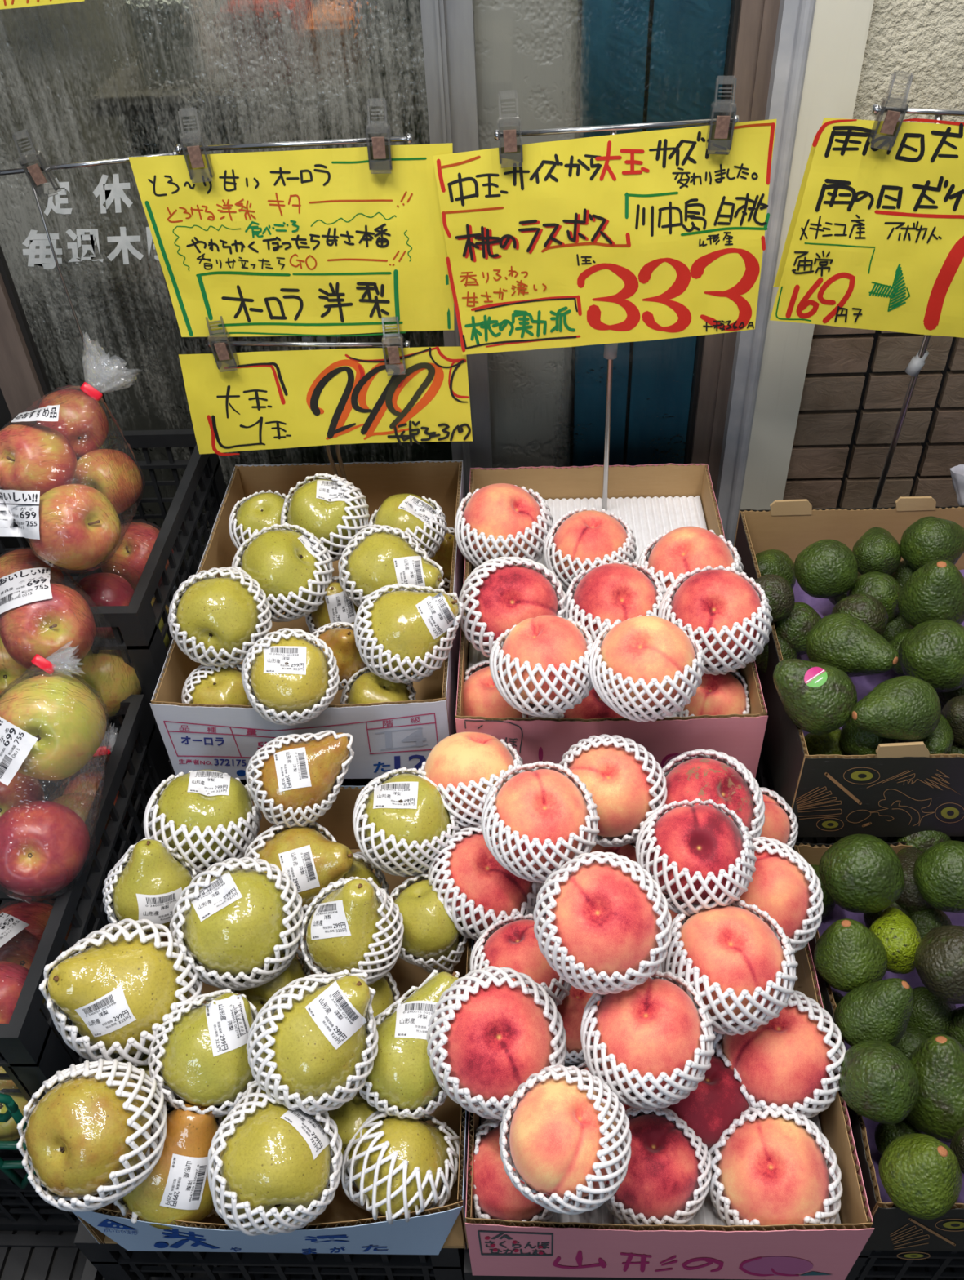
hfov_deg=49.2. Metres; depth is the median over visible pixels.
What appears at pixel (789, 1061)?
peach
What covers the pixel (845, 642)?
avocado
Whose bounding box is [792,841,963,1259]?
cardboard box
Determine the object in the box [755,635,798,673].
avocado
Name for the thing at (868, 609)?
avocado
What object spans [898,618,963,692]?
avocado
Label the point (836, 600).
avocado
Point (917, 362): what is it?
sign stand
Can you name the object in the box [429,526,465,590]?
pear
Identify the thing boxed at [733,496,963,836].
cardboard box
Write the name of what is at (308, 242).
price sign
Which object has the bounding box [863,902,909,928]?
avocado
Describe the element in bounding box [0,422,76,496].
apple
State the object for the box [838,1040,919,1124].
avocado
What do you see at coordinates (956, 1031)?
avocado
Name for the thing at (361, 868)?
pear
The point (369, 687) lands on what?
pear
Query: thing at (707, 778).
peach
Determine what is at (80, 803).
apple
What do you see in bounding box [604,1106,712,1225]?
peach
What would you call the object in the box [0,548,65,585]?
apple
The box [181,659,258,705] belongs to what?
pear
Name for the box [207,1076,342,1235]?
pear
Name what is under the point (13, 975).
apple
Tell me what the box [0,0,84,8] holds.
price sign
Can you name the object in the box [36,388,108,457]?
apple
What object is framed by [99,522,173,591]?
apple
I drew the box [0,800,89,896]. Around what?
apple
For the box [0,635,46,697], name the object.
apple
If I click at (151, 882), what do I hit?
pear
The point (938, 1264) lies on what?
plastic crate
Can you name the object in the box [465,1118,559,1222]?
peach
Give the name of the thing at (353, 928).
pear
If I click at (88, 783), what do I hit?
apple
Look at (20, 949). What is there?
apple
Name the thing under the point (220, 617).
pear
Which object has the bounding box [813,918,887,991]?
avocado
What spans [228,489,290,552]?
pear
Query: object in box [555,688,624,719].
peach
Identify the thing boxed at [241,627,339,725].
pear
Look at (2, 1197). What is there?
plastic crate
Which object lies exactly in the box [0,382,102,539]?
plastic bag
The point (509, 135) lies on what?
clip
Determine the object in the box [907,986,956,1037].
avocado
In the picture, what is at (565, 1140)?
peach
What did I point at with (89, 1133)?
pear
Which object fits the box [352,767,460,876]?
pear
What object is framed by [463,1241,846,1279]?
plastic crate
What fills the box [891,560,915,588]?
avocado
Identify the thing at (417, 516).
pear
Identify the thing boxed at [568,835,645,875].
peach
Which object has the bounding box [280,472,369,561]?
pear
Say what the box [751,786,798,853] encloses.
peach
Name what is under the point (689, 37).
door
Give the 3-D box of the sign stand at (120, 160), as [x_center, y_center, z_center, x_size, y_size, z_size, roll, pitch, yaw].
[-0.481,-0.447,1.374,0.257,0.360,0.017,-1,42,3]
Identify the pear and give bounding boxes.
[16,1057,167,1211]
[38,918,203,1067]
[102,837,196,934]
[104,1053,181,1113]
[109,1102,228,1229]
[143,768,262,875]
[147,988,265,1117]
[167,566,271,666]
[169,857,304,991]
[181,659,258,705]
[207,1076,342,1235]
[215,1097,241,1138]
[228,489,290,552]
[229,946,311,1026]
[231,523,334,622]
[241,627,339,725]
[244,818,353,924]
[245,730,354,828]
[246,968,378,1115]
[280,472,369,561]
[299,876,404,985]
[305,576,364,635]
[307,622,371,689]
[320,1084,386,1182]
[322,965,401,1034]
[334,851,389,895]
[337,524,444,607]
[339,666,416,704]
[341,1106,459,1224]
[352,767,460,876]
[353,583,462,684]
[359,968,459,1119]
[367,493,446,558]
[386,873,470,973]
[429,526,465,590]
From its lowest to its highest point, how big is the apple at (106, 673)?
0.100 m
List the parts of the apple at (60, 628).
stem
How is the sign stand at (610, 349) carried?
in the cardboard box at (740, 736)
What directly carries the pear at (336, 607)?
in the cardboard box at (388, 736)
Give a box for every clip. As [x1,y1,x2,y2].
[12,128,61,199]
[177,106,213,182]
[205,318,239,372]
[365,97,393,173]
[381,316,406,375]
[497,89,523,168]
[705,75,737,154]
[867,70,913,150]
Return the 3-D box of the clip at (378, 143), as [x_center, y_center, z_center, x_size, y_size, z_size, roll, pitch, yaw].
[-0.113,-0.550,1.150,0.026,0.073,0.019,-1,42,3]
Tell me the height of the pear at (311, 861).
0.103 m
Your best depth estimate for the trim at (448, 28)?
1.34 m
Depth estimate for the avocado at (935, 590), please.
1.21 m
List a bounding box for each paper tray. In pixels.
[792,568,963,736]
[817,903,963,1203]
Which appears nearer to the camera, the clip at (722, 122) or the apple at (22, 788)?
the clip at (722, 122)
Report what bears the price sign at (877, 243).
attached to the sign stand at (917, 362)
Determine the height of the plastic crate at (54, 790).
0.296 m
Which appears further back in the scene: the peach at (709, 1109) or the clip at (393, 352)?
the clip at (393, 352)
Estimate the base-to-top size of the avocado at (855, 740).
0.061 m
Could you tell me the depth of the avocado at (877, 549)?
1.33 m
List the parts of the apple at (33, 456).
stem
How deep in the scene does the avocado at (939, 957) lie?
1.02 m
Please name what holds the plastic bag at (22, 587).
in the plastic crate at (138, 622)
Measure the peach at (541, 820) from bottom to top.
0.105 m
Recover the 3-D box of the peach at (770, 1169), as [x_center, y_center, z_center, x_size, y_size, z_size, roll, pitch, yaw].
[0.262,0.485,0.957,0.118,0.108,0.111,-8,43,-5]
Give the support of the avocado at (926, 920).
on the paper tray at (913, 978)
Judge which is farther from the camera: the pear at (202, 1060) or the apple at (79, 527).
the apple at (79, 527)
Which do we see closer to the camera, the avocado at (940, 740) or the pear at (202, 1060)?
the pear at (202, 1060)
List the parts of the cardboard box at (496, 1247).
panel, panel, panel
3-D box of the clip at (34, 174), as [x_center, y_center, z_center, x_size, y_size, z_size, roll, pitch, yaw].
[-0.531,-0.566,1.253,0.039,0.076,0.019,-1,42,3]
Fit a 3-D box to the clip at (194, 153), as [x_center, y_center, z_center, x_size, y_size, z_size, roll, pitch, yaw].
[-0.316,-0.546,1.162,0.028,0.074,0.019,-1,42,3]
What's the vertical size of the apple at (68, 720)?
0.115 m
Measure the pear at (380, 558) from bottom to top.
0.110 m
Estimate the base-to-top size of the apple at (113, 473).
0.090 m
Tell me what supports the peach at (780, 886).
in the cardboard box at (496, 1247)
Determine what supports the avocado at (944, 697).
on the paper tray at (864, 685)
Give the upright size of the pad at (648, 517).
0.008 m
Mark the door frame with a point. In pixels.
(579, 2)
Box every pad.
[468,495,738,718]
[480,835,840,1226]
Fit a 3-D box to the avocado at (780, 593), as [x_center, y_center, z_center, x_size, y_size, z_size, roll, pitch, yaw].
[0.346,-0.051,1.274,0.058,0.060,0.061,-9,43,-6]
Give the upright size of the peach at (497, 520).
0.122 m
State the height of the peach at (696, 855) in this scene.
0.103 m
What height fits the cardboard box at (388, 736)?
0.137 m
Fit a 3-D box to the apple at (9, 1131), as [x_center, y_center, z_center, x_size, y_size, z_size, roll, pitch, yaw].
[-0.516,0.490,1.141,0.095,0.098,0.100,-16,44,-13]
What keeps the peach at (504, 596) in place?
on the pad at (648, 517)
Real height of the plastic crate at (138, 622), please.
0.280 m
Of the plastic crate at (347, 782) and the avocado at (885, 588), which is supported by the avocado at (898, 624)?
the avocado at (885, 588)
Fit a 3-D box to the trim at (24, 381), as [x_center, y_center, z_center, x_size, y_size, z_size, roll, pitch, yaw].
[-1.119,-0.714,1.370,0.856,2.100,0.052,-1,42,3]
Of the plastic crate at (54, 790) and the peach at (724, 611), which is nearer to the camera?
the peach at (724, 611)
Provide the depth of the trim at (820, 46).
1.42 m
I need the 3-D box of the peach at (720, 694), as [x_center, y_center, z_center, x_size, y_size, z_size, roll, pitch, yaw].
[0.271,0.081,1.262,0.091,0.090,0.102,-3,42,0]
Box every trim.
[0,245,52,556]
[419,0,493,502]
[683,0,780,497]
[715,0,874,546]
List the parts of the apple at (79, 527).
stem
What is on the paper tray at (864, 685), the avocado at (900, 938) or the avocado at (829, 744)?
the avocado at (829, 744)
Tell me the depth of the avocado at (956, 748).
1.17 m
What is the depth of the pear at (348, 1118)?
0.95 m
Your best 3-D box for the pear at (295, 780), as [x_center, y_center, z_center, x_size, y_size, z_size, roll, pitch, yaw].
[-0.198,0.153,1.143,0.111,0.097,0.102,4,43,8]
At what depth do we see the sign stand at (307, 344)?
1.33 m
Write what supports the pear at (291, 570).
in the cardboard box at (388, 736)
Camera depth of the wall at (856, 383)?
1.59 m
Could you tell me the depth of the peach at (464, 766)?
1.11 m
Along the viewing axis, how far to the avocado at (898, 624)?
1.30 m
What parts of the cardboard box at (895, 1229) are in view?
panel, panel, panel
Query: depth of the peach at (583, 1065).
1.01 m
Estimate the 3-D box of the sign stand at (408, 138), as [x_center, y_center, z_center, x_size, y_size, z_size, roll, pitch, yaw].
[-0.196,-0.361,1.388,0.264,0.592,0.085,-1,42,3]
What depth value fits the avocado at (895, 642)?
1.26 m
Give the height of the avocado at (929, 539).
0.074 m
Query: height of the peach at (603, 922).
0.108 m
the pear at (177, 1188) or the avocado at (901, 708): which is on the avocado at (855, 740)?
the avocado at (901, 708)
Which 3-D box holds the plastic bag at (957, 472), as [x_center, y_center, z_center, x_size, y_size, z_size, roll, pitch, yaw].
[0.691,-0.214,1.501,0.062,0.066,0.029,-1,42,3]
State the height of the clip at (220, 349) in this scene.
0.075 m
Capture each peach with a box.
[417,731,524,829]
[426,965,566,1119]
[427,825,542,942]
[454,483,553,568]
[458,556,566,661]
[463,658,536,718]
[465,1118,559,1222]
[469,913,572,1010]
[480,761,599,883]
[489,614,597,716]
[498,1064,631,1214]
[533,851,671,995]
[542,506,636,590]
[549,985,600,1064]
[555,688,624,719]
[559,733,667,847]
[564,560,666,642]
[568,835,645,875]
[571,1061,641,1118]
[580,968,715,1109]
[588,615,705,722]
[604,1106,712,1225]
[635,798,756,916]
[636,525,743,595]
[654,748,764,837]
[657,564,773,675]
[661,891,682,931]
[661,897,798,1035]
[666,1054,750,1150]
[675,671,750,717]
[708,1106,843,1226]
[712,991,846,1120]
[724,836,823,952]
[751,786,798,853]
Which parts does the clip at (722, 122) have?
lever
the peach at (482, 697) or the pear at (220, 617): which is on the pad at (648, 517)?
the peach at (482, 697)
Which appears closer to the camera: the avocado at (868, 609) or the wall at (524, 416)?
the avocado at (868, 609)
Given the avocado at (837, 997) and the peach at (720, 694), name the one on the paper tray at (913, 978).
the avocado at (837, 997)
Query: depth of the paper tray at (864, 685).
1.37 m
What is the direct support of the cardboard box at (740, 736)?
on the plastic crate
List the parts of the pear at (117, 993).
stem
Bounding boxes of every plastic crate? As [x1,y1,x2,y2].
[0,429,226,763]
[0,694,173,1158]
[0,900,116,1214]
[0,1158,105,1279]
[6,693,241,889]
[74,1221,465,1279]
[168,731,456,786]
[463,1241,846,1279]
[755,741,963,844]
[845,1249,963,1279]
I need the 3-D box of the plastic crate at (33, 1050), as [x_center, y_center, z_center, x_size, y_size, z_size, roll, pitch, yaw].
[-0.694,0.339,1.290,0.525,0.300,0.460,-1,42,3]
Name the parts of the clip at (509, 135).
lever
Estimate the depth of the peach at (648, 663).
1.07 m
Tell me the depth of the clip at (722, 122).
1.12 m
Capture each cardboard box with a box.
[65,786,475,1254]
[149,460,466,779]
[455,462,768,780]
[465,790,874,1279]
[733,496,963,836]
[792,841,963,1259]
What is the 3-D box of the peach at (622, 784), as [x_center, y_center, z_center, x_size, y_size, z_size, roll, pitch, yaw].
[0.135,0.155,1.101,0.118,0.111,0.109,16,46,20]
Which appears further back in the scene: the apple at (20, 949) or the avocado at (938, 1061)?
the apple at (20, 949)
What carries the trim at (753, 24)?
attached to the wall at (856, 383)
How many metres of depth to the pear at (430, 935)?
1.07 m
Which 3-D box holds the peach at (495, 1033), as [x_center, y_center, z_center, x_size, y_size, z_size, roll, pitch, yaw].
[0.013,0.361,0.945,0.125,0.117,0.125,-18,44,-16]
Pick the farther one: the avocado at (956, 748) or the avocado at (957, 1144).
the avocado at (956, 748)
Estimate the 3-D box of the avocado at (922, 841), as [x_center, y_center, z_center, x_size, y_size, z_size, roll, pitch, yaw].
[0.508,0.232,1.222,0.061,0.064,0.065,-16,44,-14]
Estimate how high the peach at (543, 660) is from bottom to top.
0.110 m
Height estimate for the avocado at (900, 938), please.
0.057 m
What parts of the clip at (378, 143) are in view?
lever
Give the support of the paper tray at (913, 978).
in the cardboard box at (895, 1229)
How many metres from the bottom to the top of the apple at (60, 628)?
0.113 m
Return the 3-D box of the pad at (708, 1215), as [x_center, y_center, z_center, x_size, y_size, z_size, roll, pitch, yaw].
[0.168,0.398,1.127,0.332,0.008,0.462,-1,42,3]
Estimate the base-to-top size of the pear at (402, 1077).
0.109 m
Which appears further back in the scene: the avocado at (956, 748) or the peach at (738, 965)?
the avocado at (956, 748)
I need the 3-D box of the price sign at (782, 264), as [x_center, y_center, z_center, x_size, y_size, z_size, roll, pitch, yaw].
[0.470,-0.486,1.210,0.245,0.181,0.004,-1,42,3]
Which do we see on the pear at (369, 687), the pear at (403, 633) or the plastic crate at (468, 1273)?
the pear at (403, 633)
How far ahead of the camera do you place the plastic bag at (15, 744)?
1.07 m
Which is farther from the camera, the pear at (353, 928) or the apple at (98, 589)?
the apple at (98, 589)
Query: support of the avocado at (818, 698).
in the cardboard box at (903, 789)
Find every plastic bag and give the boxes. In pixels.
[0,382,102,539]
[0,567,52,613]
[0,653,57,786]
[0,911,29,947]
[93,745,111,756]
[949,464,963,506]
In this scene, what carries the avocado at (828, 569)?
in the cardboard box at (903, 789)
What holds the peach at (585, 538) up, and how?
on the pad at (648, 517)
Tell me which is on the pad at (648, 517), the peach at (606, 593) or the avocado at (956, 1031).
the peach at (606, 593)
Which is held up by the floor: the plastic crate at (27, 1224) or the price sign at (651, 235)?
the plastic crate at (27, 1224)
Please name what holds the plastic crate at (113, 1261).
on the floor
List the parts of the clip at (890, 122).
lever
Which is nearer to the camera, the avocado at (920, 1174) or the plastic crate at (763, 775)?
the avocado at (920, 1174)
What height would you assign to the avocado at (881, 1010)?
0.083 m
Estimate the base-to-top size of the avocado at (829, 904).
0.063 m
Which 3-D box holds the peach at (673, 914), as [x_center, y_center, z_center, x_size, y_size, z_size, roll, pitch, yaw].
[0.229,0.298,1.155,0.093,0.084,0.094,30,52,31]
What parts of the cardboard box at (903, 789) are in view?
panel, panel, panel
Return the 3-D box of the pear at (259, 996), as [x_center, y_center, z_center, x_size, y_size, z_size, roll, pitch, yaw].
[-0.215,0.357,1.090,0.087,0.083,0.095,29,51,30]
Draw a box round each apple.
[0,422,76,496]
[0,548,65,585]
[0,583,95,672]
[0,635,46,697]
[0,673,106,780]
[0,771,44,816]
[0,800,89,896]
[0,902,72,969]
[0,960,29,1023]
[0,1066,33,1141]
[29,484,120,570]
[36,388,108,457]
[51,792,110,854]
[62,770,128,821]
[63,649,142,717]
[71,448,142,514]
[73,573,134,638]
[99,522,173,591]
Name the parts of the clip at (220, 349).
lever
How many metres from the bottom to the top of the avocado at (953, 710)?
0.062 m
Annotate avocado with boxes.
[754,573,795,622]
[755,549,795,588]
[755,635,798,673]
[773,602,821,654]
[773,658,857,734]
[794,539,857,599]
[804,728,848,755]
[804,864,835,919]
[805,613,898,676]
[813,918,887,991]
[819,833,904,913]
[820,989,843,1009]
[829,572,861,604]
[831,593,888,635]
[834,977,913,1046]
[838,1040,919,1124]
[840,717,896,755]
[846,571,902,622]
[850,675,941,741]
[852,526,901,575]
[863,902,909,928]
[869,906,921,973]
[874,1118,926,1155]
[878,1133,962,1219]
[882,612,914,641]
[888,627,913,675]
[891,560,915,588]
[893,830,951,852]
[894,846,933,913]
[894,1026,928,1058]
[897,559,963,626]
[897,714,954,754]
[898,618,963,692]
[899,515,963,570]
[906,1034,963,1142]
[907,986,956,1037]
[908,906,951,939]
[913,840,963,913]
[914,924,963,1004]
[937,685,963,710]
[940,694,963,745]
[946,742,963,754]
[948,1005,963,1047]
[950,1126,963,1173]
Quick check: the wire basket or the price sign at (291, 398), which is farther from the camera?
the price sign at (291, 398)
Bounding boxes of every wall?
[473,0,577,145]
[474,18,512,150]
[488,346,571,468]
[782,0,963,508]
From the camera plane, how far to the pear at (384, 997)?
1.07 m
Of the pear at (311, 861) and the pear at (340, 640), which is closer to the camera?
the pear at (311, 861)
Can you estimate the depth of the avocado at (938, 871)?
1.09 m
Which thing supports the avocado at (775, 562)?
on the paper tray at (864, 685)
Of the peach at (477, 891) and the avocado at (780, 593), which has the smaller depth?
the peach at (477, 891)
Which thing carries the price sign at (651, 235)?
attached to the sign stand at (610, 349)
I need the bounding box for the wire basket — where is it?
[0,1093,35,1189]
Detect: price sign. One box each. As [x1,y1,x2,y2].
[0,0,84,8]
[128,142,454,337]
[178,346,472,456]
[432,119,776,355]
[769,117,963,337]
[773,137,816,287]
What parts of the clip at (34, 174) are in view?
lever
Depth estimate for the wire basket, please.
1.09 m
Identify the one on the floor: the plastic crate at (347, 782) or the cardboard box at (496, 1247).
the plastic crate at (347, 782)
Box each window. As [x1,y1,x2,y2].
[0,0,452,559]
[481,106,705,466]
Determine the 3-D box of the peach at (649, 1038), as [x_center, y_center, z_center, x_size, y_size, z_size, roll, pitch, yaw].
[0.143,0.349,0.918,0.115,0.105,0.119,19,47,22]
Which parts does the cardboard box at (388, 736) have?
panel, panel, panel, panel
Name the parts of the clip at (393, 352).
lever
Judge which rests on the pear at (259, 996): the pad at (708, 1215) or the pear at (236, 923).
the pear at (236, 923)
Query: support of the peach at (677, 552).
on the pad at (648, 517)
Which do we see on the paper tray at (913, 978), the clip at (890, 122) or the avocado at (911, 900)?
the avocado at (911, 900)
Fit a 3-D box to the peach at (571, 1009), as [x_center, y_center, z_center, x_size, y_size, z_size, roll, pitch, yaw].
[0.092,0.385,1.075,0.093,0.084,0.092,-32,50,-28]
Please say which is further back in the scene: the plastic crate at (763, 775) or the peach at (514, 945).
the plastic crate at (763, 775)
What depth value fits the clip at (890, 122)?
1.12 m
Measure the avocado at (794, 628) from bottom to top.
0.067 m
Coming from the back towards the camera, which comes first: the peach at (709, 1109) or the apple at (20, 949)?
the apple at (20, 949)
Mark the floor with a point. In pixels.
(814, 840)
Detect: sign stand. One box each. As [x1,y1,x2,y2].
[0,149,179,417]
[175,133,413,479]
[208,335,409,482]
[493,115,738,511]
[871,102,963,507]
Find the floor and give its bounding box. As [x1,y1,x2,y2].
[0,778,963,1279]
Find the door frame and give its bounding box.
[569,0,653,466]
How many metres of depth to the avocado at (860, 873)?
1.09 m
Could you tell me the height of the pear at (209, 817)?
0.138 m
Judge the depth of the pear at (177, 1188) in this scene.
0.92 m
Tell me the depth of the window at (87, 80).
1.38 m
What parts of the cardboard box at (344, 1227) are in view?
panel, panel, panel, panel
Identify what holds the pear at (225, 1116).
in the cardboard box at (344, 1227)
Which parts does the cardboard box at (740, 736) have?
panel, panel, panel, panel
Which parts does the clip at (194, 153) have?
lever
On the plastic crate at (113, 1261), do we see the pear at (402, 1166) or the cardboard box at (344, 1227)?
the cardboard box at (344, 1227)
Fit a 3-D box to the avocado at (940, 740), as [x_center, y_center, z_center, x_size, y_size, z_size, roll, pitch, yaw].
[0.488,0.107,1.155,0.056,0.057,0.063,-24,46,-21]
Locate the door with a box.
[573,0,731,466]
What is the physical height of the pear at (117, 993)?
0.139 m
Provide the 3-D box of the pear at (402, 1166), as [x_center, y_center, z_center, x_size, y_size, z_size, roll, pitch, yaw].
[-0.068,0.474,0.953,0.094,0.105,0.110,27,50,29]
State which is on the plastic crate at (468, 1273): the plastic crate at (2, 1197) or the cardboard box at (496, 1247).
the cardboard box at (496, 1247)
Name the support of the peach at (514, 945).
on the peach at (571, 1009)
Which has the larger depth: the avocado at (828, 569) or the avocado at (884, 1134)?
the avocado at (828, 569)
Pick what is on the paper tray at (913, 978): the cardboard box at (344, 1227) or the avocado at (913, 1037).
the avocado at (913, 1037)

